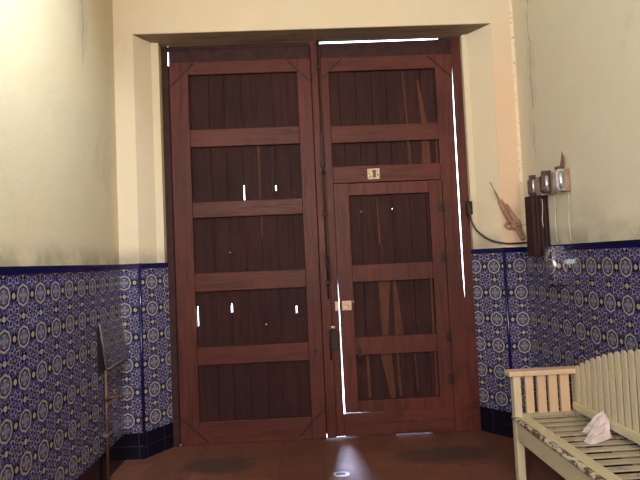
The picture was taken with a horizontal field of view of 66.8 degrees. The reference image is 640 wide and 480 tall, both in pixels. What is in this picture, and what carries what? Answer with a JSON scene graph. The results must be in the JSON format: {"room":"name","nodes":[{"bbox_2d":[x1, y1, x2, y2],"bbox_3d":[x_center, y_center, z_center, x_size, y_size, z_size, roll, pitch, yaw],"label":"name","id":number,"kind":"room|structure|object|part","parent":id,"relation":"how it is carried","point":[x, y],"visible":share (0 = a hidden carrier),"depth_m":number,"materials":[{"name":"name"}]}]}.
{"room":"entrance hall","nodes":[
{"label":"entrance hall","id":0,"kind":"room"},
{"bbox_2d":[0,0,118,266],"bbox_3d":[-1.560,-0.855,-0.749,0.250,4.600,9.510,-2,-2,-2],"label":"wall","id":1,"kind":"structure","parent":0,"point":[59,197],"depth_m":2.81,"materials":[{"name":"paint"}]},
{"bbox_2d":[0,264,123,479],"bbox_3d":[-1.361,0.622,-0.964,0.010,1.273,9.197,-2,-2,-2],"label":"wall tiles","id":2,"kind":"structure","parent":1,"relation":"attached to","point":[52,404],"depth_m":2.66,"materials":[{"name":"blue tile"}]},
{"bbox_2d":[76,434,124,479],"bbox_3d":[-1.330,1.333,-0.994,0.010,0.192,9.197,-2,-2,-2],"label":"baseboard","id":3,"kind":"structure","parent":1,"relation":"attached to","point":[97,470],"depth_m":3.25,"materials":[{"name":"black tile"}]},
{"bbox_2d":[96,318,128,375],"bbox_3d":[-1.453,0.734,3.412,0.059,0.336,0.433,-2,-2,-2],"label":"hatch","id":4,"kind":"object","parent":1,"relation":"attached to","point":[112,349],"visible":1,"depth_m":3.37,"materials":[{"name":"metal"}]},
{"bbox_2d":[103,370,122,479],"bbox_3d":[-1.385,1.241,3.253,0.133,0.735,0.039,-2,-3,-18],"label":"pipe","id":5,"kind":"object","parent":1,"relation":"attached to","point":[107,397],"visible":1,"depth_m":3.23,"materials":[{"name":"orange metal"}]},
{"bbox_2d":[111,389,122,398],"bbox_3d":[-1.369,1.038,3.279,0.078,0.069,0.041,-2,-2,-2],"label":"tap","id":6,"kind":"object","parent":5,"relation":"on","point":[114,396],"depth_m":3.27,"materials":[{"name":"orange metal"}]},
{"bbox_2d":[112,0,526,263],"bbox_3d":[-0.001,-0.730,3.889,3.506,4.600,0.313,-2,-2,-2],"label":"wall","id":7,"kind":"structure","parent":0,"point":[488,63],"depth_m":3.78,"materials":[{"name":"paint"}]},
{"bbox_2d":[120,264,141,433],"bbox_3d":[-1.406,0.816,3.626,0.152,1.273,0.010,-2,-2,-2],"label":"wall tiles","id":8,"kind":"structure","parent":7,"relation":"attached to","point":[128,272],"depth_m":3.62,"materials":[{"name":"blue tile"}]},
{"bbox_2d":[125,433,144,459],"bbox_3d":[-1.375,1.527,3.596,0.152,0.192,0.010,-2,-2,-2],"label":"baseboard","id":9,"kind":"object","parent":7,"relation":"attached to","point":[134,445],"visible":1,"depth_m":3.59,"materials":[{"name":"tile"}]},
{"bbox_2d":[137,263,145,458],"bbox_3d":[-1.332,0.898,3.631,0.025,1.446,0.025,-2,-2,-2],"label":"trim","id":10,"kind":"structure","parent":7,"relation":"attached to","point":[139,270],"depth_m":3.62,"materials":[{"name":"tile"}]},
{"bbox_2d":[139,263,172,431],"bbox_3d":[-1.259,0.814,3.731,0.010,1.273,0.259,-4,-3,35],"label":"wall tiles","id":11,"kind":"structure","parent":7,"relation":"attached to","point":[154,276],"depth_m":3.73,"materials":[{"name":"blue tile"}]},
{"bbox_2d":[144,422,173,457],"bbox_3d":[-1.228,1.525,3.701,0.010,0.192,0.259,-4,-3,35],"label":"baseboard","id":12,"kind":"structure","parent":7,"relation":"attached to","point":[160,439],"depth_m":3.70,"materials":[{"name":"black tile"}]},
{"bbox_2d":[161,47,179,446],"bbox_3d":[-1.198,0.020,3.924,0.054,3.212,0.100,-2,-2,-2],"label":"door frame","id":13,"kind":"structure","parent":7,"relation":"attached to","point":[164,54],"depth_m":3.87,"materials":[{"name":"brown wood"}]},
{"bbox_2d":[133,29,314,46],"bbox_3d":[-0.741,-1.605,3.854,1.406,0.027,0.201,-2,-2,-2],"label":"lintel","id":14,"kind":"object","parent":7,"relation":"attached to","point":[289,35],"visible":1,"depth_m":3.84,"materials":[{"name":"brown wood"}]},
{"bbox_2d":[167,43,326,445],"bbox_3d":[-0.610,-0.002,3.909,1.188,3.202,0.062,-2,-2,-2],"label":"door","id":15,"kind":"structure","parent":7,"relation":"in","point":[241,116],"depth_m":3.91,"materials":[{"name":"brown wood"}]},
{"bbox_3d":[-0.632,-1.409,3.975,0.882,0.104,0.048,-2,-2,-2],"label":"rail","id":16,"kind":"part","parent":15,"relation":"part of","materials":[{"name":"brown wood"}]},
{"bbox_3d":[-0.620,-1.131,3.977,0.906,0.476,0.018,-2,-2,-2],"label":"plank panel","id":17,"kind":"part","parent":15,"relation":"part of","materials":[{"name":"brown wood"}]},
{"bbox_3d":[-0.607,-0.835,3.951,0.882,0.142,0.048,-2,-2,-2],"label":"rail","id":18,"kind":"part","parent":15,"relation":"part of","materials":[{"name":"brown wood"}]},
{"bbox_3d":[-0.594,-0.541,3.951,0.906,0.470,0.020,-2,-2,-2],"label":"plank panel","id":19,"kind":"part","parent":15,"relation":"part of","materials":[{"name":"brown wood"}]},
{"bbox_3d":[-0.582,-0.255,3.927,0.882,0.127,0.048,-2,-2,-2],"label":"rail","id":20,"kind":"part","parent":15,"relation":"part of","materials":[{"name":"brown wood"}]},
{"bbox_3d":[-0.569,0.030,3.927,0.906,0.468,0.020,-2,-2,-2],"label":"plank panel","id":21,"kind":"part","parent":15,"relation":"part of","materials":[{"name":"brown wood"}]},
{"bbox_3d":[-0.556,0.324,3.903,0.882,0.146,0.048,-2,-2,-2],"label":"rail","id":22,"kind":"part","parent":15,"relation":"part of","materials":[{"name":"brown wood"}]},
{"bbox_3d":[-0.544,0.617,3.904,0.906,0.464,0.017,-2,-2,-2],"label":"plank panel","id":23,"kind":"part","parent":15,"relation":"part of","materials":[{"name":"brown wood"}]},
{"bbox_3d":[-0.530,0.906,3.878,0.882,0.140,0.048,-2,-2,-2],"label":"rail","id":24,"kind":"part","parent":15,"relation":"part of","materials":[{"name":"brown wood"}]},
{"bbox_3d":[-0.518,1.199,3.880,0.906,0.469,0.017,-2,-2,-2],"label":"plank panel","id":25,"kind":"part","parent":15,"relation":"part of","materials":[{"name":"brown wood"}]},
{"bbox_3d":[-0.504,1.508,3.853,0.882,0.175,0.048,-2,-2,-2],"label":"rail","id":26,"kind":"part","parent":15,"relation":"part of","materials":[{"name":"brown wood"}]},
{"bbox_2d":[309,38,471,437],"bbox_3d":[0.546,-0.062,3.911,1.203,3.222,0.161,-2,-2,-2],"label":"door","id":27,"kind":"structure","parent":7,"relation":"in","point":[388,222],"depth_m":3.93,"materials":[{"name":"brown wood"}]},
{"bbox_3d":[0.022,-0.573,3.896,0.035,2.086,0.036,-2,-2,-2],"label":"bolt rod","id":28,"kind":"part","parent":27,"relation":"part of","materials":[{"name":"metal"}]},
{"bbox_3d":[0.016,-0.715,3.903,0.022,0.270,0.021,-2,-2,-2],"label":"bolt casing","id":29,"kind":"part","parent":27,"relation":"part of","materials":[{"name":"metal"}]},
{"bbox_3d":[0.061,0.205,3.844,0.036,0.216,0.073,-2,-2,-12],"label":"bolt handle","id":30,"kind":"part","parent":27,"relation":"part of","materials":[{"name":"wood"}]},
{"bbox_3d":[0.503,-1.452,4.006,0.878,0.115,0.048,-2,-2,-2],"label":"rail","id":31,"kind":"part","parent":27,"relation":"part of","materials":[{"name":"brown wood"}]},
{"bbox_3d":[0.517,-1.168,4.006,0.899,0.477,0.020,-2,-2,-2],"label":"plank panel","id":32,"kind":"part","parent":27,"relation":"part of","materials":[{"name":"brown wood"}]},
{"bbox_3d":[0.529,-0.873,3.982,0.878,0.139,0.048,-2,-2,-2],"label":"rail","id":33,"kind":"part","parent":27,"relation":"part of","materials":[{"name":"brown wood"}]},
{"bbox_3d":[0.537,-0.706,3.987,0.899,0.218,0.020,-2,-2,-2],"label":"plank panel","id":34,"kind":"part","parent":27,"relation":"part of","materials":[{"name":"brown wood"}]},
{"bbox_3d":[0.543,-0.543,3.968,0.878,0.134,0.048,-2,-2,-2],"label":"rail","id":35,"kind":"part","parent":27,"relation":"part of","materials":[{"name":"brown wood"}]},
{"bbox_3d":[0.571,-0.090,3.961,0.678,0.588,0.020,-2,-2,-2],"label":"plank panel","id":36,"kind":"part","parent":27,"relation":"part of","materials":[{"name":"brown wood"}]},
{"bbox_3d":[0.591,0.443,3.929,0.950,1.910,0.058,-2,-2,-2],"label":"wicket door","id":37,"kind":"part","parent":27,"relation":"part of","materials":[{"name":"brown wood"}]},
{"bbox_3d":[0.599,0.547,3.934,0.678,0.465,0.020,-2,-2,-2],"label":"plank panel","id":38,"kind":"part","parent":27,"relation":"part of","materials":[{"name":"brown wood"}]},
{"bbox_3d":[0.623,1.087,3.912,0.678,0.384,0.020,-2,-2,-2],"label":"plank panel","id":39,"kind":"part","parent":27,"relation":"part of","materials":[{"name":"brown wood"}]},
{"bbox_3d":[0.634,1.455,3.884,0.884,0.183,0.048,-2,-2,-2],"label":"rail","id":40,"kind":"part","parent":27,"relation":"part of","materials":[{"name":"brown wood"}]},
{"bbox_2d":[314,23,489,41],"bbox_3d":[0.641,-1.664,3.892,1.386,0.027,0.201,-2,-2,-2],"label":"lintel","id":41,"kind":"object","parent":7,"relation":"attached to","point":[451,30],"visible":0.93,"depth_m":3.88,"materials":[{"name":"brown wood"}]},
{"bbox_2d":[450,38,480,430],"bbox_3d":[1.182,-0.082,3.988,0.077,3.212,0.100,-2,-2,-2],"label":"door frame","id":42,"kind":"structure","parent":7,"relation":"attached to","point":[455,42],"depth_m":3.94,"materials":[{"name":"brown wood"}]},
{"bbox_2d":[471,248,511,411],"bbox_3d":[1.347,0.702,3.802,0.010,1.273,0.276,0,-3,-43],"label":"wall tiles","id":43,"kind":"structure","parent":7,"relation":"attached to","point":[487,264],"depth_m":3.80,"materials":[{"name":"blue tile"}]},
{"bbox_2d":[480,406,513,437],"bbox_3d":[1.378,1.413,3.772,0.010,0.192,0.276,0,-3,-43],"label":"baseboard","id":44,"kind":"structure","parent":7,"relation":"attached to","point":[499,422],"depth_m":3.77,"materials":[{"name":"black tile"}]},
{"bbox_2d":[502,247,513,433],"bbox_3d":[1.445,0.779,3.707,0.025,1.446,0.025,-2,-2,-2],"label":"trim","id":45,"kind":"structure","parent":7,"relation":"attached to","point":[503,248],"depth_m":3.71,"materials":[{"name":"tile"}]},
{"bbox_2d":[505,247,535,411],"bbox_3d":[1.528,0.690,3.705,0.182,1.273,0.010,-2,-2,-2],"label":"wall tiles","id":46,"kind":"structure","parent":7,"relation":"attached to","point":[516,257],"depth_m":3.71,"materials":[{"name":"blue tile"}]},
{"bbox_2d":[110,430,565,479],"bbox_3d":[0.239,1.438,-0.907,4.600,0.150,9.700,-2,-2,-2],"label":"floor","id":47,"kind":"structure","parent":0,"point":[477,454],"depth_m":3.42,"materials":[{"name":"tile"}]},
{"bbox_2d":[332,471,349,476],"bbox_3d":[0.137,1.536,3.187,0.116,0.006,0.080,-2,-2,-2],"label":"plate","id":48,"kind":"object","parent":47,"relation":"on","point":[340,473],"visible":1,"depth_m":3.18,"materials":[{"name":"metal"}]},
{"bbox_2d":[504,349,639,479],"bbox_3d":[1.436,0.966,2.027,0.470,0.934,2.030,-2,-2,-2],"label":"bench","id":49,"kind":"object","parent":47,"relation":"on","point":[540,431],"visible":0.92,"depth_m":2.69,"materials":[{"name":"paint"}]},
{"bbox_3d":[1.219,1.159,2.985,0.047,0.647,0.047,-2,-2,-2],"label":"leg","id":50,"kind":"part","parent":49,"relation":"part of","materials":[{"name":"paint"}]},
{"bbox_3d":[1.407,1.070,2.996,0.347,0.022,0.036,-2,-2,-2],"label":"arm rail","id":51,"kind":"part","parent":49,"relation":"part of","materials":[{"name":"paint"}]},
{"bbox_3d":[1.413,1.153,2.995,0.350,0.102,0.030,-2,-2,-2],"label":"rail","id":52,"kind":"part","parent":49,"relation":"part of","materials":[{"name":"paint"}]},
{"bbox_3d":[1.605,1.143,3.002,0.045,0.647,0.047,-2,-2,-2],"label":"leg","id":53,"kind":"part","parent":49,"relation":"part of","materials":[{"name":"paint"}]},
{"bbox_2d":[582,411,611,443],"bbox_3d":[1.470,0.995,2.616,0.242,0.132,0.143,-1,-3,-36],"label":"crumpled paper","id":54,"kind":"object","parent":49,"relation":"on","point":[597,431],"visible":1,"depth_m":2.60,"materials":[{"name":"white paper"}]},
{"bbox_3d":[1.626,1.088,2.035,0.040,0.074,1.960,-2,-2,-2],"label":"seat rail","id":55,"kind":"part","parent":49,"relation":"part of","materials":[{"name":"paint"}]},
{"bbox_3d":[1.603,0.973,2.023,0.022,0.048,1.928,-2,-2,-2],"label":"rail","id":56,"kind":"part","parent":49,"relation":"part of","materials":[{"name":"paint"}]},
{"bbox_2d":[512,0,639,244],"bbox_3d":[1.866,-1.002,-0.655,0.300,4.600,9.514,-2,-2,-2],"label":"wall","id":57,"kind":"structure","parent":0,"point":[578,61],"depth_m":2.93,"materials":[{"name":"paint"}]},
{"bbox_2d":[466,201,526,243],"bbox_3d":[1.422,-0.145,3.752,0.560,0.364,0.149,-5,-3,44],"label":"cable","id":58,"kind":"object","parent":57,"relation":"attached to","point":[469,209],"visible":0.88,"depth_m":3.86,"materials":[{"name":"rubber"}]},
{"bbox_2d":[489,182,525,239],"bbox_3d":[1.443,-0.224,3.718,0.255,0.460,0.050,-2,-2,-2],"label":"frond","id":59,"kind":"object","parent":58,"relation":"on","point":[511,219],"visible":1,"depth_m":3.70,"materials":[{"name":"brown plant"}]},
{"bbox_3d":[1.462,-0.159,3.714,0.170,0.317,0.047,-2,-2,-2],"label":"blade","id":60,"kind":"part","parent":59,"relation":"part of","materials":[{"name":"brown plant"}]},
{"bbox_3d":[1.483,-0.164,3.718,0.179,0.310,0.041,-2,-2,-2],"label":"blade","id":61,"kind":"part","parent":59,"relation":"part of","materials":[{"name":"brown plant"}]},
{"bbox_2d":[527,175,543,226],"bbox_3d":[1.550,-0.278,3.445,0.074,0.386,0.174,-2,-2,-2],"label":"holder","id":62,"kind":"object","parent":57,"relation":"attached to","point":[533,187],"visible":0.88,"depth_m":3.48,"materials":[{"name":"silver metal"}]},
{"bbox_2d":[524,195,550,255],"bbox_3d":[1.536,-0.099,3.422,0.122,0.423,0.110,-2,-2,-2],"label":"wooden box","id":63,"kind":"object","parent":57,"relation":"attached to","point":[538,236],"depth_m":3.38,"materials":[{"name":"brown wood"}]},
{"bbox_2d":[539,170,557,241],"bbox_3d":[1.548,-0.226,3.280,0.092,0.488,0.065,-2,-2,-2],"label":"holder","id":64,"kind":"object","parent":57,"relation":"attached to","point":[546,177],"visible":0.98,"depth_m":3.27,"materials":[{"name":"silver metal"}]},
{"bbox_2d":[543,246,566,284],"bbox_3d":[1.569,0.168,3.242,0.099,0.252,0.130,-2,-2,-2],"label":"box","id":65,"kind":"object","parent":57,"relation":"attached to","point":[554,256],"visible":1,"depth_m":3.18,"materials":[{"name":"plastic"}]},
{"bbox_2d":[553,166,571,240],"bbox_3d":[1.556,-0.232,3.111,0.084,0.485,0.065,-2,-2,-2],"label":"holder","id":66,"kind":"object","parent":57,"relation":"attached to","point":[561,179],"visible":1,"depth_m":3.10,"materials":[{"name":"metal"}]},
{"bbox_2d":[560,151,564,165],"bbox_3d":[1.555,-0.500,3.118,0.034,0.140,0.016,-2,-2,-2],"label":"dry leaf","id":67,"kind":"object","parent":66,"relation":"on","point":[562,162],"visible":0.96,"depth_m":3.12,"materials":[{"name":"brown plant"}]},
{"bbox_2d":[526,239,639,472],"bbox_3d":[1.779,0.487,-0.879,0.010,1.273,9.197,-2,-2,-2],"label":"wall tiles","id":68,"kind":"structure","parent":57,"relation":"attached to","point":[596,313],"depth_m":2.96,"materials":[{"name":"blue tile"}]},
{"bbox_2d":[561,436,639,479],"bbox_3d":[1.810,1.198,-0.908,0.010,0.192,9.197,-2,-2,-2],"label":"baseboard","id":69,"kind":"structure","parent":57,"relation":"attached to","point":[563,436],"depth_m":2.84,"materials":[{"name":"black tile"}]},
{"label":"outside","id":70,"kind":"structure","parent":0,"visible":0},
{"bbox_2d":[340,331,344,411],"bbox_3d":[-0.055,1.842,6.878,8.000,0.220,5.900,-2,-2,-2],"label":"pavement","id":71,"kind":"structure","parent":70,"point":[340,331],"depth_m":5.88,"materials":[{"name":"white"}]}
]}

